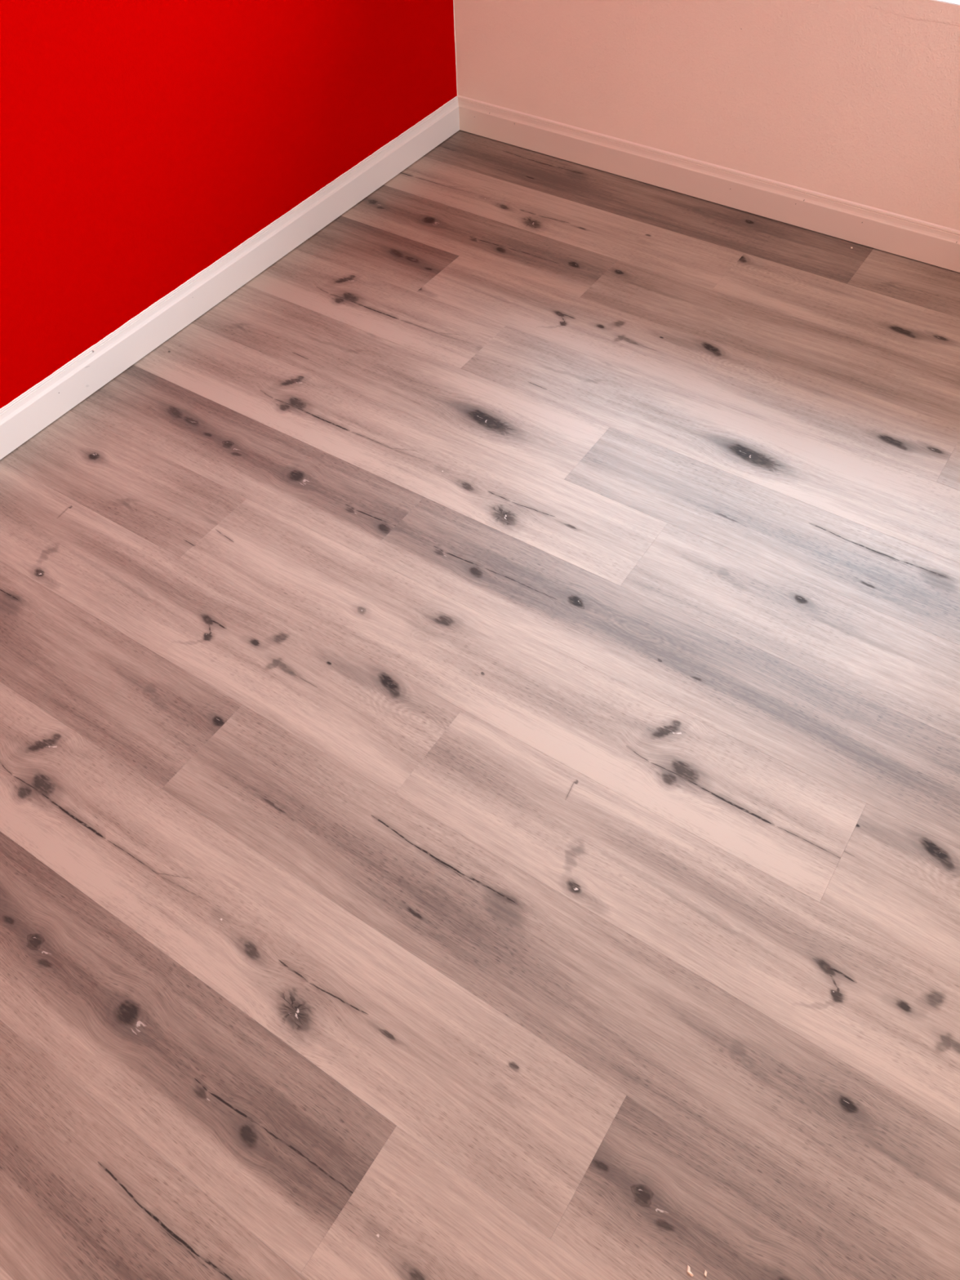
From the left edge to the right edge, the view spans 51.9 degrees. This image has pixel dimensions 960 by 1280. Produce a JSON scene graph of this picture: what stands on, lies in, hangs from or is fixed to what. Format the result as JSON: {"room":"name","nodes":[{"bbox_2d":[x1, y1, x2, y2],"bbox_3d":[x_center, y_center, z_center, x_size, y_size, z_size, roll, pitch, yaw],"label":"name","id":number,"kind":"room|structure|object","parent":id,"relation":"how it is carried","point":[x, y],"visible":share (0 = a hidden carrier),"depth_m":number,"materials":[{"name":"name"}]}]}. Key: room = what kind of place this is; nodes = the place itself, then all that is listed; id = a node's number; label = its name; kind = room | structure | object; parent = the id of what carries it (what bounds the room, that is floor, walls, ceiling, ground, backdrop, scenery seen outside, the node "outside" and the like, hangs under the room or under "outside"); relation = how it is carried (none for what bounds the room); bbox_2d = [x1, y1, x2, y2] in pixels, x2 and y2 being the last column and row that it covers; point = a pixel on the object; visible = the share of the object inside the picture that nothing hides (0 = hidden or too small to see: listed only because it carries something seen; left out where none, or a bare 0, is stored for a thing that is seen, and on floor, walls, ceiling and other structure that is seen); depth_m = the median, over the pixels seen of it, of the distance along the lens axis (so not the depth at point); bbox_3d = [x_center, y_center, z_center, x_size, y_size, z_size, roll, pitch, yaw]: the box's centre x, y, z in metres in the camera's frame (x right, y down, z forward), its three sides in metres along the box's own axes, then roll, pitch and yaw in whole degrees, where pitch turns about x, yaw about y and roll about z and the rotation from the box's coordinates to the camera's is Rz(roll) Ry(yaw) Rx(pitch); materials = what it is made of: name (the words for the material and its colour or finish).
{"room":"empty room","nodes":[
{"label":"empty room","id":0,"kind":"room"},
{"bbox_2d":[0,0,457,408],"bbox_3d":[-2.067,0.114,0.074,0.120,2.460,7.271,27,57,21],"label":"wall","id":1,"kind":"structure","parent":0,"point":[143,143],"depth_m":1.98,"materials":[{"name":"red paint"}]},
{"bbox_2d":[0,96,459,459],"bbox_3d":[-1.989,0.867,0.961,0.011,0.086,7.011,27,57,21],"label":"baseboard","id":2,"kind":"structure","parent":1,"relation":"attached to","point":[43,403],"depth_m":2.22,"materials":[{"name":"white paint"}]},
{"bbox_2d":[0,129,959,1279],"bbox_3d":[-0.570,1.626,0.409,3.411,0.050,7.011,27,57,21],"label":"floor","id":3,"kind":"structure","parent":0,"point":[479,691],"depth_m":1.49,"materials":[{"name":"brown"}]},
{"bbox_2d":[686,1264,693,1276],"bbox_3d":[0.230,0.694,1.083,0.006,0.001,0.012,-18,53,-12],"label":"flake","id":4,"kind":"object","parent":3,"relation":"on","point":[688,1270],"visible":1,"depth_m":1.08,"materials":[{"name":"beige"}]},
{"bbox_2d":[453,0,959,230],"bbox_3d":[1.370,-1.512,1.242,3.411,2.460,0.142,27,57,21],"label":"wall","id":5,"kind":"structure","parent":0,"point":[858,101],"depth_m":2.26,"materials":[{"name":"pink paint"}]},
{"bbox_2d":[457,94,959,272],"bbox_3d":[1.358,-0.744,2.119,3.411,0.087,0.011,27,57,21],"label":"baseboard","id":6,"kind":"structure","parent":5,"relation":"attached to","point":[916,239],"depth_m":2.44,"materials":[{"name":"beige paint"}]},
{"bbox_2d":[932,0,959,5],"bbox_3d":[0.877,-1.595,1.669,1.710,0.885,0.134,27,57,21],"label":"window","id":7,"kind":"structure","parent":5,"relation":"in","point":[950,2],"depth_m":1.94,"materials":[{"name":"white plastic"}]}
]}

